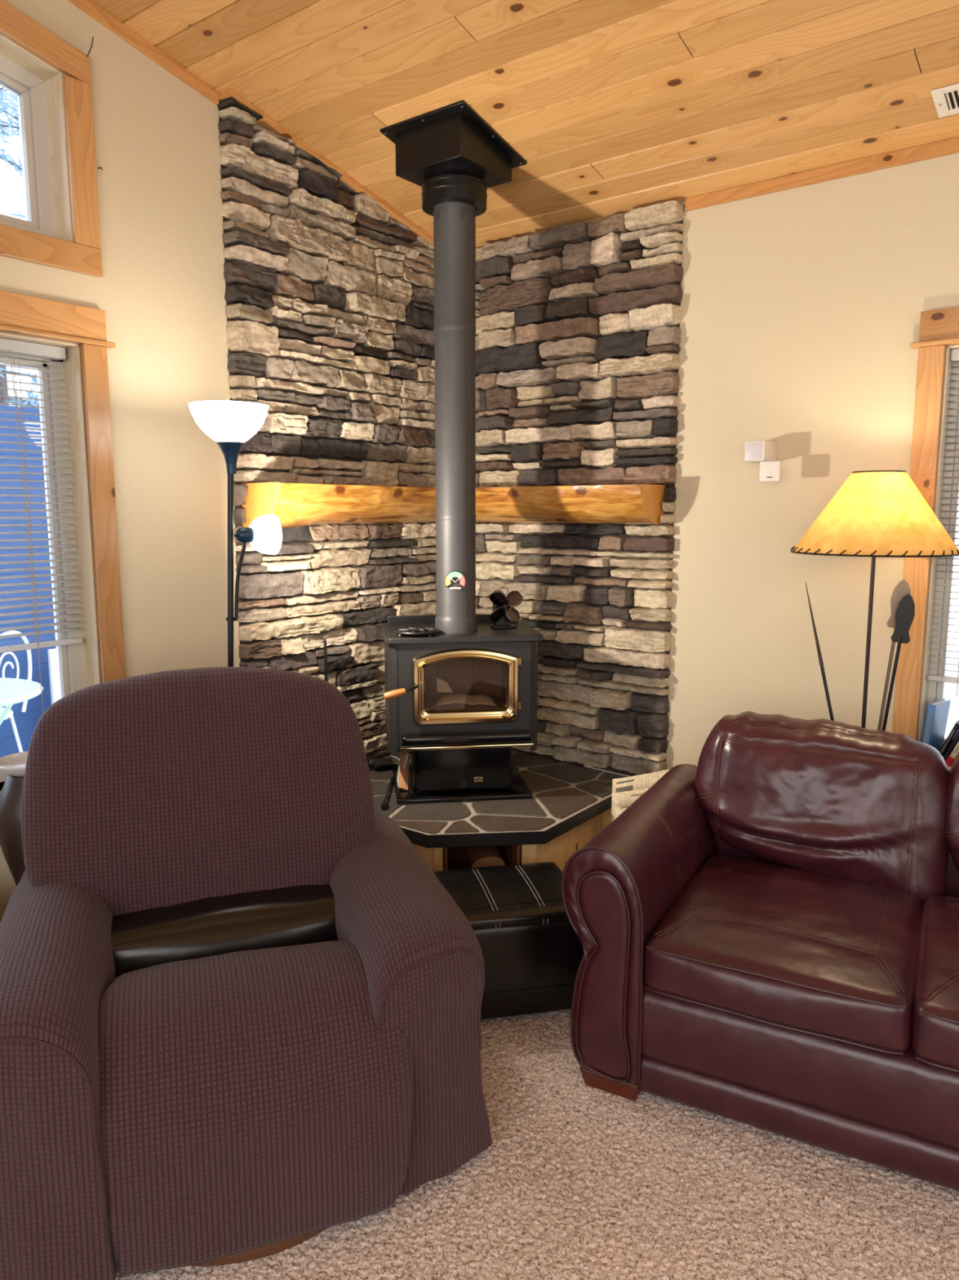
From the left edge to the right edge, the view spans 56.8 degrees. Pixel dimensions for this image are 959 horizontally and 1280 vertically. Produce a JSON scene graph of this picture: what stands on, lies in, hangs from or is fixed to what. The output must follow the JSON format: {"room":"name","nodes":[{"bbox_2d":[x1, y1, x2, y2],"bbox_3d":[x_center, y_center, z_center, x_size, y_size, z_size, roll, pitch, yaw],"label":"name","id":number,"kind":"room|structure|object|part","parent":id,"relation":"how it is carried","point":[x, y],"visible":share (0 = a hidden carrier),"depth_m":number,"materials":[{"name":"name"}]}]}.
{"room":"living room","nodes":[
{"label":"living room","id":0,"kind":"room"},
{"bbox_2d":[0,0,239,922],"bbox_3d":[-1.811,-0.710,1.954,0.140,3.781,5.540,6,10,37],"label":"wall","id":1,"kind":"structure","parent":0,"point":[161,289],"depth_m":2.85,"materials":[{"name":"beige paint"}]},
{"bbox_2d":[0,0,102,277],"bbox_3d":[-1.616,-1.467,2.081,0.158,0.914,1.406,6,10,37],"label":"window","id":2,"kind":"structure","parent":1,"relation":"in","point":[60,229],"depth_m":2.56,"materials":[{"name":"brown wood"}]},
{"bbox_3d":[-1.665,-1.458,2.120,0.035,0.638,1.160,6,10,37],"label":"sash","id":3,"kind":"part","parent":2,"relation":"part of","materials":[{"name":"grey plastic"}]},
{"bbox_3d":[-1.659,-1.463,2.115,0.050,0.738,1.250,6,10,37],"label":"frame","id":4,"kind":"part","parent":2,"relation":"part of","materials":[{"name":"grey plastic"}]},
{"bbox_3d":[-1.562,-1.721,2.003,0.022,0.388,1.406,6,10,37],"label":"head casing","id":5,"kind":"part","parent":2,"relation":"part of","materials":[{"name":"brown wood"}]},
{"bbox_3d":[-1.562,-1.047,2.101,0.023,0.078,1.406,6,10,37],"label":"casing","id":6,"kind":"part","parent":2,"relation":"part of","materials":[{"name":"brown wood"}]},
{"bbox_3d":[-1.161,-1.387,2.586,0.022,0.452,0.078,6,10,37],"label":"casing","id":7,"kind":"part","parent":2,"relation":"part of","materials":[{"name":"brown wood"}]},
{"bbox_2d":[87,36,93,57],"bbox_3d":[-1.126,-1.716,2.564,0.003,0.064,0.028,4,9,23],"label":"wire","id":8,"kind":"object","parent":2,"relation":"attached to","point":[92,37],"visible":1,"depth_m":2.57,"materials":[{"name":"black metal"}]},
{"bbox_2d":[0,290,125,792],"bbox_3d":[-1.607,-0.172,2.263,0.180,1.507,1.450,6,10,37],"label":"window","id":9,"kind":"structure","parent":1,"relation":"in","point":[78,667],"depth_m":2.71,"materials":[{"name":"brown wood"}]},
{"bbox_2d":[0,337,82,712],"bbox_3d":[-1.610,-0.263,2.251,0.057,1.091,1.208,6,10,37],"label":"window blind","id":10,"kind":"object","parent":9,"relation":"attached to","point":[13,347],"visible":0.99,"depth_m":2.62,"materials":[{"name":"beige plastic"}]},
{"bbox_3d":[-1.334,-0.406,2.609,0.029,0.851,0.002,6,10,37],"label":"ladder cord","id":11,"kind":"part","parent":10,"relation":"part of","materials":[{"name":"white fabric"}]},
{"bbox_3d":[-1.321,-0.297,2.590,0.007,1.061,0.022,6,10,37],"label":"pull cord","id":12,"kind":"part","parent":10,"relation":"part of","materials":[{"name":"beige plastic"}]},
{"bbox_3d":[-1.616,0.070,2.304,0.026,0.016,1.208,6,10,37],"label":"rail","id":13,"kind":"part","parent":10,"relation":"part of","materials":[{"name":"white plastic"}]},
{"bbox_3d":[-1.659,-0.175,2.302,0.050,1.292,1.250,6,10,37],"label":"frame","id":14,"kind":"part","parent":9,"relation":"part of","materials":[{"name":"grey plastic"}]},
{"bbox_3d":[-1.562,-0.867,2.127,0.024,0.092,1.406,6,10,37],"label":"head casing","id":15,"kind":"part","parent":9,"relation":"part of","materials":[{"name":"brown wood"}]},
{"bbox_3d":[-1.160,-0.233,2.756,0.022,1.315,0.075,6,10,37],"label":"casing","id":16,"kind":"part","parent":9,"relation":"part of","materials":[{"name":"brown wood"}]},
{"bbox_2d":[66,0,218,105],"bbox_3d":[-2.114,-1.997,1.232,0.018,0.940,4.130,6,10,37],"label":"trim","id":17,"kind":"structure","parent":1,"relation":"attached to","point":[89,7],"depth_m":2.71,"materials":[{"name":"brown wood"}]},
{"bbox_2d":[218,88,433,244],"bbox_3d":[-0.490,-1.731,3.385,0.075,0.274,1.164,6,10,37],"label":"trim","id":18,"kind":"structure","parent":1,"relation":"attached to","point":[266,122],"depth_m":3.23,"materials":[{"name":"brown wood"}]},
{"bbox_2d":[90,0,958,248],"bbox_3d":[0.349,-1.796,0.075,5.640,1.358,5.640,6,10,37],"label":"ceiling","id":19,"kind":"structure","parent":0,"point":[611,108],"depth_m":2.64,"materials":[{"name":"brown wood"}]},
{"bbox_2d":[379,100,526,187],"bbox_3d":[-0.087,-1.664,3.049,0.360,0.145,0.360,6,10,37],"label":"box","id":20,"kind":"object","parent":19,"relation":"attached to","point":[454,135],"visible":0.83,"depth_m":2.94,"materials":[{"name":"black metal"}]},
{"bbox_2d":[931,83,958,118],"bbox_3d":[1.421,-1.514,2.438,0.304,0.033,0.126,6,10,37],"label":"ceiling vent","id":21,"kind":"object","parent":19,"relation":"in","point":[946,100],"visible":1,"depth_m":2.50,"materials":[{"name":"white metal"}]},
{"bbox_2d":[946,89,958,110],"bbox_3d":[1.419,-1.515,2.439,0.238,0.007,0.084,6,-2,37],"label":"grille","id":22,"kind":"object","parent":21,"relation":"attached to","point":[952,95],"depth_m":2.50,"materials":[{"name":"white metal"}]},
{"bbox_2d":[115,1008,958,1279],"bbox_3d":[0.339,1.440,0.618,5.540,0.092,5.540,6,10,37],"label":"floor","id":23,"kind":"structure","parent":0,"point":[576,1180],"depth_m":1.89,"materials":[{"name":"carpet"}]},
{"bbox_2d":[0,774,25,885],"bbox_3d":[-1.240,0.738,2.512,0.208,0.755,0.208,6,10,37],"label":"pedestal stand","id":24,"kind":"object","parent":23,"relation":"on","point":[11,793],"visible":0.12,"depth_m":2.39,"materials":[{"name":"brown wood"}]},
{"bbox_2d":[0,751,28,777],"bbox_3d":[-1.240,0.345,2.454,0.184,0.036,0.184,6,10,37],"label":"dish","id":25,"kind":"object","parent":24,"relation":"on","point":[14,765],"visible":0.32,"depth_m":2.46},
{"bbox_2d":[188,400,282,666],"bbox_3d":[-0.777,0.183,2.762,0.281,1.780,0.293,6,10,37],"label":"floor lamp","id":26,"kind":"object","parent":23,"relation":"on","point":[230,424],"visible":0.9,"depth_m":2.65,"materials":[{"name":"black"}]},
{"bbox_3d":[-0.745,-0.644,2.642,0.230,0.108,0.230,6,10,37],"label":"lamp shade","id":27,"kind":"part","parent":26,"relation":"part of","materials":[{"name":"white glass"}]},
{"bbox_2d":[233,527,253,542],"bbox_3d":[-0.711,-0.318,2.688,0.054,0.047,0.070,6,10,37],"label":"socket","id":28,"kind":"object","parent":26,"relation":"attached to","point":[244,535],"depth_m":2.67,"materials":[{"name":"blue"}]},
{"bbox_3d":[-0.667,-0.324,2.723,0.074,0.125,0.125,-6,10,-36],"label":"lamp shade","id":29,"kind":"part","parent":26,"relation":"part of","materials":[{"name":"white glass"}]},
{"bbox_2d":[0,666,493,1279],"bbox_3d":[-0.583,0.650,2.102,1.080,1.047,0.928,-3,9,-19],"label":"recliner","id":30,"kind":"object","parent":23,"relation":"on","point":[240,1006],"visible":1,"depth_m":1.88,"materials":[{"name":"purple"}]},
{"bbox_3d":[-0.962,0.883,2.007,0.279,0.558,0.925,-3,9,-19],"label":"arm","id":31,"kind":"part","parent":30,"relation":"part of"},
{"bbox_2d":[21,666,374,915],"bbox_3d":[-0.722,0.406,2.343,0.878,0.633,0.312,-3,9,-19],"label":"cushion","id":32,"kind":"object","parent":30,"relation":"on","point":[158,791],"depth_m":2.26,"materials":[{"name":"brown fabric"}]},
{"bbox_3d":[-0.513,0.921,1.986,0.638,0.466,0.592,-3,9,-19],"label":"seat","id":33,"kind":"part","parent":30,"relation":"part of","materials":[{"name":"fabric"}]},
{"bbox_3d":[-0.220,0.843,2.284,0.295,0.556,0.875,-3,9,-19],"label":"arm","id":34,"kind":"part","parent":30,"relation":"part of"},
{"bbox_2d":[367,750,637,872],"bbox_3d":[-0.053,0.764,3.483,1.074,0.422,1.048,6,10,37],"label":"hearth","id":35,"kind":"object","parent":23,"relation":"on","point":[570,805],"visible":0.32,"depth_m":3.15,"materials":[{"name":"tile"}]},
{"bbox_2d":[324,638,327,681],"bbox_3d":[-0.581,0.279,3.369,0.120,0.575,0.120,1,8,9],"label":"stand","id":36,"kind":"object","parent":35,"relation":"on","point":[325,639],"visible":0.12,"depth_m":3.34,"materials":[{"name":"black metal"}]},
{"bbox_2d":[217,97,436,760],"bbox_3d":[-0.482,-0.658,3.540,0.090,2.421,1.168,6,10,37],"label":"stone wall","id":37,"kind":"structure","parent":35,"relation":"on","point":[329,297],"depth_m":3.38,"materials":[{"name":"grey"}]},
{"bbox_2d":[240,482,435,528],"bbox_3d":[-0.419,-0.526,3.517,0.217,0.167,1.115,6,10,37],"label":"mantel","id":38,"kind":"object","parent":37,"relation":"attached to","point":[295,504],"visible":0.77,"depth_m":3.27,"materials":[{"name":"brown wood"}]},
{"bbox_2d":[368,757,399,768],"bbox_3d":[-0.493,0.513,3.587,0.331,0.036,0.110,-4,9,-28],"label":"shovel","id":39,"kind":"object","parent":35,"relation":"on","point":[375,762],"visible":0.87,"depth_m":3.65,"materials":[{"name":"black metal"}]},
{"bbox_3d":[-0.535,0.516,3.562,0.232,0.034,0.032,-4,9,-26],"label":"handle","id":40,"kind":"part","parent":39,"relation":"part of","materials":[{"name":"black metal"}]},
{"bbox_2d":[380,773,397,810],"bbox_3d":[-0.336,0.564,3.323,0.054,0.026,0.382,1,8,6],"label":"tool","id":41,"kind":"object","parent":35,"relation":"on","point":[384,804],"visible":0.84,"depth_m":3.23,"materials":[{"name":"black metal"}]},
{"bbox_3d":[-0.339,0.588,3.158,0.026,0.026,0.048,0,8,0],"label":"knob","id":42,"kind":"part","parent":41,"relation":"part of","materials":[{"name":"black metal"}]},
{"bbox_2d":[381,613,543,804],"bbox_3d":[-0.076,0.250,3.345,0.580,0.640,0.490,-1,8,-8],"label":"wood stove","id":43,"kind":"object","parent":35,"relation":"on","point":[456,754],"visible":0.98,"depth_m":3.21,"materials":[{"name":"black metal"}]},
{"bbox_2d":[396,751,409,787],"bbox_3d":[-0.292,0.491,3.371,0.049,0.151,0.101,-1,8,-8],"label":"paper wad","id":44,"kind":"object","parent":43,"relation":"on","point":[407,753],"visible":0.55,"depth_m":3.34,"materials":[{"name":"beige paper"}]},
{"bbox_2d":[398,751,409,791],"bbox_3d":[-0.283,0.483,3.334,0.037,0.157,0.115,0,8,0],"label":"stick","id":45,"kind":"object","parent":43,"relation":"on","point":[403,774],"visible":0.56,"depth_m":3.31,"materials":[{"name":"brown wood"}]},
{"bbox_3d":[-0.232,0.169,3.104,0.029,0.021,0.086,5,10,30],"label":"handle rod","id":46,"kind":"part","parent":43,"relation":"part of","materials":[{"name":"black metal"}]},
{"bbox_2d":[394,626,439,637],"bbox_3d":[-0.226,-0.029,3.186,0.161,0.027,0.161,-1,8,-8],"label":"trivet","id":47,"kind":"object","parent":43,"relation":"on","point":[407,630],"visible":1,"depth_m":3.15,"materials":[{"name":"black metal"}]},
{"bbox_2d":[421,167,487,634],"bbox_3d":[-0.087,-0.812,3.173,0.227,1.576,0.227,6,10,37],"label":"pipe","id":48,"kind":"object","parent":43,"relation":"on","point":[454,197],"visible":1,"depth_m":3.10,"materials":[{"name":"black metal"}]},
{"bbox_2d":[444,570,466,589],"bbox_3d":[-0.087,-0.215,3.181,0.077,0.065,0.009,0,8,0],"label":"thermometer","id":49,"kind":"object","parent":48,"relation":"attached to","point":[453,576],"visible":1,"depth_m":3.18,"materials":[{"name":"multicoloured metal"}]},
{"bbox_3d":[-0.075,-0.028,3.329,0.572,0.022,0.392,-1,8,-8],"label":"plate","id":50,"kind":"part","parent":43,"relation":"part of","materials":[{"name":"grey metal"}]},
{"bbox_2d":[425,692,505,709],"bbox_3d":[-0.075,0.230,3.366,0.340,0.041,0.252,-1,8,-8],"label":"ash","id":51,"kind":"object","parent":43,"relation":"on","point":[430,703],"visible":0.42,"depth_m":3.30},
{"bbox_2d":[436,677,453,693],"bbox_3d":[-0.136,0.172,3.364,0.072,0.062,0.033,-5,10,-32],"label":"paper sheet","id":52,"kind":"object","parent":51,"relation":"on","point":[443,686],"visible":1,"depth_m":3.36,"materials":[{"name":"beige paper"}]},
{"bbox_2d":[435,693,475,706],"bbox_3d":[-0.085,0.218,3.291,0.160,0.031,0.090,-1,8,-8],"label":"paper sheet","id":53,"kind":"object","parent":51,"relation":"on","point":[468,699],"visible":0.99,"depth_m":3.27,"materials":[{"name":"beige paper"}]},
{"bbox_2d":[471,693,497,706],"bbox_3d":[0.007,0.226,3.294,0.096,0.034,0.095,-3,9,-22],"label":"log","id":54,"kind":"object","parent":51,"relation":"on","point":[480,699],"visible":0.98,"depth_m":3.28,"materials":[{"name":"beige wood"}]},
{"bbox_3d":[-0.050,0.164,3.175,0.382,0.274,0.047,-1,8,-8],"label":"door frame","id":55,"kind":"part","parent":43,"relation":"part of","materials":[{"name":"gold metal"}]},
{"bbox_3d":[-0.004,0.514,3.265,0.033,0.020,0.002,-1,8,-8],"label":"maker plate","id":56,"kind":"part","parent":43,"relation":"part of","materials":[{"name":"gold metal"}]},
{"bbox_2d":[489,586,523,629],"bbox_3d":[0.093,-0.124,3.369,0.129,0.156,0.082,-2,9,-15],"label":"fan","id":57,"kind":"object","parent":43,"relation":"on","point":[504,613],"visible":1,"depth_m":3.35,"materials":[{"name":"black metal"}]},
{"bbox_3d":[0.068,-0.098,3.341,0.068,0.064,0.028,-5,10,-31],"label":"blade","id":58,"kind":"part","parent":57,"relation":"part of","materials":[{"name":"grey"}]},
{"bbox_3d":[0.071,-0.155,3.332,0.067,0.066,0.026,0,8,3],"label":"blade","id":59,"kind":"part","parent":57,"relation":"part of","materials":[{"name":"grey metal"}]},
{"bbox_3d":[0.126,-0.097,3.355,0.067,0.066,0.026,-5,10,-32],"label":"blade","id":60,"kind":"part","parent":57,"relation":"part of","materials":[{"name":"grey"}]},
{"bbox_3d":[0.129,-0.153,3.349,0.069,0.063,0.029,0,8,1],"label":"blade","id":61,"kind":"part","parent":57,"relation":"part of","materials":[{"name":"grey"}]},
{"bbox_2d":[475,200,684,774],"bbox_3d":[0.264,-0.551,3.667,1.144,2.172,0.087,6,10,37],"label":"stone wall","id":62,"kind":"structure","parent":35,"relation":"on","point":[579,331],"depth_m":3.54,"materials":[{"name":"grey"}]},
{"bbox_2d":[475,484,665,524],"bbox_3d":[0.296,-0.539,3.550,0.868,0.150,0.212,6,10,37],"label":"mantel","id":63,"kind":"object","parent":62,"relation":"attached to","point":[617,504],"visible":0.94,"depth_m":3.42,"materials":[{"name":"brown wood"}]},
{"bbox_2d":[584,765,630,776],"bbox_3d":[0.553,0.739,3.601,0.306,0.418,0.062,5,9,29],"label":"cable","id":64,"kind":"object","parent":35,"relation":"on","point":[584,766],"visible":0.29,"depth_m":3.59,"materials":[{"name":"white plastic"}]},
{"bbox_3d":[0.059,0.906,3.272,0.353,0.112,0.355,6,10,37],"label":"log","id":65,"kind":"object","parent":35,"relation":"in","visible":0},
{"bbox_2d":[464,845,505,867],"bbox_3d":[0.009,0.770,3.246,0.129,0.098,0.360,-1,8,-8],"label":"log","id":66,"kind":"object","parent":65,"relation":"on","point":[481,855],"visible":0.41,"depth_m":3.09,"materials":[{"name":"brown wood"}]},
{"bbox_2d":[434,862,584,1019],"bbox_3d":[0.084,0.910,2.724,0.422,0.334,0.368,-2,8,-12],"label":"storage ottoman","id":67,"kind":"object","parent":23,"relation":"on","point":[532,953],"visible":0.54,"depth_m":2.57,"materials":[{"name":"black leather"}]},
{"bbox_3d":[0.084,0.774,2.704,0.422,0.052,0.368,-2,8,-12],"label":"lid","id":68,"kind":"part","parent":67,"relation":"part of","materials":[{"name":"black leather"}]},
{"bbox_2d":[561,711,958,1191],"bbox_3d":[1.375,0.746,2.086,2.224,0.861,0.874,4,9,28],"label":"leather sofa","id":69,"kind":"object","parent":23,"relation":"on","point":[768,933],"visible":1,"depth_m":2.19,"materials":[{"name":"red leather"}]},
{"bbox_3d":[0.501,0.757,2.584,0.215,0.605,0.824,4,9,28],"label":"arm","id":70,"kind":"part","parent":69,"relation":"part of","materials":[{"name":"red leather"}]},
{"bbox_2d":[644,855,922,1052],"bbox_3d":[0.810,0.771,2.303,0.630,0.179,0.710,4,9,28],"label":"seat cushion","id":71,"kind":"object","parent":69,"relation":"on","point":[822,957],"depth_m":2.11,"materials":[{"name":"red leather"}]},
{"bbox_3d":[1.262,1.042,1.916,1.808,0.285,0.309,4,9,28],"label":"rail","id":72,"kind":"part","parent":69,"relation":"part of","materials":[{"name":"red leather"}]},
{"bbox_2d":[694,711,949,903],"bbox_3d":[0.975,0.476,2.585,0.714,0.464,0.239,4,9,28],"label":"cushion","id":73,"kind":"object","parent":69,"relation":"on","point":[821,799],"depth_m":2.51,"materials":[{"name":"red leather"}]},
{"bbox_3d":[1.391,0.802,2.125,1.830,0.660,0.805,4,9,28],"label":"frame","id":74,"kind":"part","parent":69,"relation":"part of","materials":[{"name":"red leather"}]},
{"bbox_2d":[911,894,958,1069],"bbox_3d":[1.335,0.812,2.023,0.641,0.179,0.706,4,9,28],"label":"seat cushion","id":75,"kind":"object","parent":69,"relation":"on","point":[935,918],"depth_m":1.96,"materials":[{"name":"red leather"}]},
{"bbox_2d":[945,752,958,871],"bbox_3d":[1.534,0.518,2.288,0.616,0.467,0.239,4,9,28],"label":"cushion","id":76,"kind":"object","parent":69,"relation":"on","point":[952,779],"depth_m":2.41,"materials":[{"name":"red leather"}]},
{"bbox_2d":[791,470,958,730],"bbox_3d":[1.202,0.278,2.781,0.480,1.587,0.480,6,10,37],"label":"floor lamp","id":77,"kind":"object","parent":23,"relation":"on","point":[882,513],"visible":0.87,"depth_m":2.58,"materials":[{"name":"brown metal"}]},
{"bbox_3d":[1.141,0.444,2.834,0.142,0.743,0.022,6,10,37],"label":"spear rod","id":78,"kind":"part","parent":77,"relation":"part of","materials":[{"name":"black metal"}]},
{"bbox_3d":[1.202,-0.387,2.684,0.472,0.241,0.472,6,10,37],"label":"lamp shade","id":79,"kind":"part","parent":77,"relation":"part of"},
{"bbox_3d":[1.250,0.354,2.798,0.087,0.832,0.010,1,8,6],"label":"arrow rod","id":80,"kind":"part","parent":77,"relation":"part of","materials":[{"name":"black metal"}]},
{"bbox_3d":[1.235,0.379,2.748,0.094,0.798,0.010,7,11,39],"label":"arrow rod","id":81,"kind":"part","parent":77,"relation":"part of","materials":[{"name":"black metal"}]},
{"bbox_3d":[0.621,0.875,3.248,0.260,0.270,0.120,0,8,3],"label":"basket","id":82,"kind":"object","parent":23,"relation":"on","visible":0},
{"bbox_2d":[613,805,629,819],"bbox_3d":[0.626,0.799,3.209,0.285,0.449,0.022,1,8,4],"label":"newspaper","id":83,"kind":"object","parent":82,"relation":"in","point":[617,811],"visible":0.02,"depth_m":3.19,"materials":[{"name":"beige paper"}]},
{"bbox_2d":[611,788,648,822],"bbox_3d":[0.634,0.768,3.234,0.310,0.516,0.027,1,8,4],"label":"newspaper","id":84,"kind":"object","parent":82,"relation":"in","point":[625,798],"visible":0.07,"depth_m":3.21,"materials":[{"name":"beige paper"}]},
{"bbox_2d":[611,764,697,802],"bbox_3d":[0.645,0.734,3.259,0.335,0.570,0.040,1,8,4],"label":"newspaper","id":85,"kind":"object","parent":82,"relation":"in","point":[647,780],"visible":0.08,"depth_m":3.24,"materials":[{"name":"beige paper"}]},
{"bbox_2d":[475,152,958,769],"bbox_3d":[2.027,-0.193,2.511,5.400,2.596,0.140,6,10,37],"label":"wall","id":86,"kind":"structure","parent":0,"point":[802,307],"depth_m":3.07,"materials":[{"name":"beige paint"}]},
{"bbox_2d":[744,440,777,462],"bbox_3d":[0.977,-0.653,3.076,0.072,0.070,0.130,6,10,37],"label":"wall sensor","id":87,"kind":"object","parent":86,"relation":"attached to","point":[755,451],"visible":0.94,"depth_m":3.03,"materials":[{"name":"white plastic"}]},
{"bbox_3d":[0.938,-0.646,3.027,0.057,0.058,0.004,6,10,37],"label":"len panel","id":88,"kind":"part","parent":87,"relation":"part of","materials":[{"name":"grey plastic"}]},
{"bbox_2d":[759,461,782,482],"bbox_3d":[0.988,-0.572,3.008,0.071,0.069,0.023,6,10,37],"label":"wall thermostat","id":89,"kind":"object","parent":86,"relation":"attached to","point":[770,471],"visible":1,"depth_m":3.00,"materials":[{"name":"white plastic"}]},
{"bbox_2d":[684,137,958,211],"bbox_3d":[2.437,-1.381,1.922,4.250,0.039,0.020,6,10,37],"label":"trim","id":90,"kind":"structure","parent":86,"relation":"attached to","point":[951,146],"depth_m":2.89,"materials":[{"name":"brown wood"}]},
{"bbox_2d":[892,306,958,773],"bbox_3d":[1.967,-0.219,2.522,1.415,1.525,0.180,6,10,37],"label":"window","id":91,"kind":"structure","parent":86,"relation":"in","point":[940,328],"depth_m":2.86,"materials":[{"name":"brown wood"}]},
{"bbox_3d":[1.417,-0.258,2.867,0.075,1.333,0.022,6,10,37],"label":"casing","id":92,"kind":"part","parent":91,"relation":"part of","materials":[{"name":"brown wood"}]},
{"bbox_2d":[922,697,951,751],"bbox_3d":[1.498,0.294,2.913,0.131,0.191,0.038,-8,11,-42],"label":"book","id":93,"kind":"object","parent":91,"relation":"on","point":[938,711],"visible":0.73,"depth_m":2.88,"materials":[{"name":"blue paper"}]},
{"bbox_3d":[1.932,-0.921,2.374,1.371,0.092,0.024,6,10,37],"label":"head casing","id":94,"kind":"part","parent":91,"relation":"part of","materials":[{"name":"brown wood"}]},
{"bbox_3d":[2.006,-0.224,2.574,1.215,1.310,0.050,6,10,37],"label":"frame","id":95,"kind":"part","parent":91,"relation":"part of","materials":[{"name":"grey plastic"}]},
{"bbox_2d":[927,348,958,696],"bbox_3d":[1.962,-0.317,2.502,1.201,1.094,0.057,6,10,37],"label":"window blind","id":96,"kind":"object","parent":91,"relation":"attached to","point":[954,353],"visible":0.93,"depth_m":2.85,"materials":[{"name":"beige plastic"}]},
{"bbox_3d":[1.967,0.176,2.580,1.201,0.016,0.026,6,10,37],"label":"rail","id":97,"kind":"part","parent":96,"relation":"part of","materials":[{"name":"white plastic"}]},
{"bbox_3d":[1.522,-0.376,2.840,0.002,1.014,0.029,6,10,37],"label":"ladder cord","id":98,"kind":"part","parent":96,"relation":"part of","materials":[{"name":"beige plastic"}]},
{"bbox_3d":[1.535,-0.344,2.794,0.023,1.064,0.006,6,10,37],"label":"pull cord","id":99,"kind":"part","parent":96,"relation":"part of","materials":[{"name":"beige plastic"}]},
{"bbox_2d":[939,720,958,755],"bbox_3d":[1.530,0.325,2.883,0.068,0.143,0.111,6,10,37],"label":"book","id":100,"kind":"object","parent":91,"relation":"on","point":[955,730],"visible":0.7,"depth_m":2.84,"materials":[{"name":"black paper"}]},
{"bbox_2d":[942,730,958,760],"bbox_3d":[1.547,0.322,2.872,0.073,0.151,0.110,6,10,37],"label":"book","id":101,"kind":"object","parent":91,"relation":"on","point":[956,740],"visible":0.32,"depth_m":2.84,"materials":[{"name":"black paper"}]},
{"bbox_2d":[945,741,958,766],"bbox_3d":[1.561,0.324,2.859,0.084,0.158,0.111,6,10,37],"label":"book","id":102,"kind":"object","parent":91,"relation":"on","point":[952,757],"visible":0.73,"depth_m":2.83,"materials":[{"name":"red paper"}]},
{"bbox_3d":[2.011,-0.225,2.580,1.115,1.210,0.004,6,10,37],"label":"pane","id":103,"kind":"part","parent":91,"relation":"part of","materials":[{"name":"clear glass"}]},
{"label":"outside","id":104,"kind":"structure","parent":0,"visible":0},
{"bbox_2d":[943,643,958,737],"bbox_3d":[-0.165,1.087,4.291,18.000,0.150,18.000,6,10,37],"label":"ground","id":105,"kind":"structure","parent":104,"point":[950,688],"depth_m":8.08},
{"bbox_2d":[0,630,31,752],"bbox_3d":[-2.936,0.410,5.162,0.524,0.942,0.482,1,8,7],"label":"patio chair","id":106,"kind":"object","parent":105,"relation":"on","point":[10,714],"visible":0.71,"depth_m":5.28,"materials":[{"name":"white metal"}]},
{"bbox_3d":[-2.974,0.448,5.172,0.448,0.020,0.450,1,8,7],"label":"seat","id":107,"kind":"part","parent":106,"relation":"part of","materials":[{"name":"white metal"}]},
{"bbox_3d":[-2.778,0.644,5.354,0.090,0.423,0.020,-6,10,-37],"label":"leg","id":108,"kind":"part","parent":106,"relation":"part of","materials":[{"name":"white metal"}]},
{"bbox_2d":[0,87,39,408],"bbox_3d":[-4.539,-3.414,8.301,3.236,7.601,3.311,4,9,24],"label":"pine tree","id":109,"kind":"object","parent":105,"relation":"on","point":[4,105],"visible":0.08,"depth_m":8.08,"materials":[{"name":"grey plant"}]},
{"bbox_2d":[0,677,43,725],"bbox_3d":[-2.672,0.622,4.496,0.868,0.718,0.868,6,10,37],"label":"patio table","id":110,"kind":"object","parent":105,"relation":"on","point":[12,691],"visible":0.9,"depth_m":4.53,"materials":[{"name":"white metal"}]},
{"bbox_3d":[-2.396,0.637,4.457,0.181,0.699,0.022,1,8,8],"label":"leg","id":111,"kind":"part","parent":110,"relation":"part of","materials":[{"name":"white metal"}]},
{"bbox_2d":[0,404,56,757],"bbox_3d":[-4.177,-0.134,4.177,0.112,2.300,5.150,6,10,37],"label":"fence","id":112,"kind":"object","parent":105,"relation":"on","point":[26,722],"visible":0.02,"depth_m":5.70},
{"bbox_2d":[47,648,59,704],"bbox_3d":[-2.694,0.415,5.815,0.150,0.740,0.220,6,10,37],"label":"screen","id":113,"kind":"object","parent":105,"relation":"on","point":[52,658],"visible":0.16,"depth_m":5.71,"materials":[{"name":"white"}]}
]}

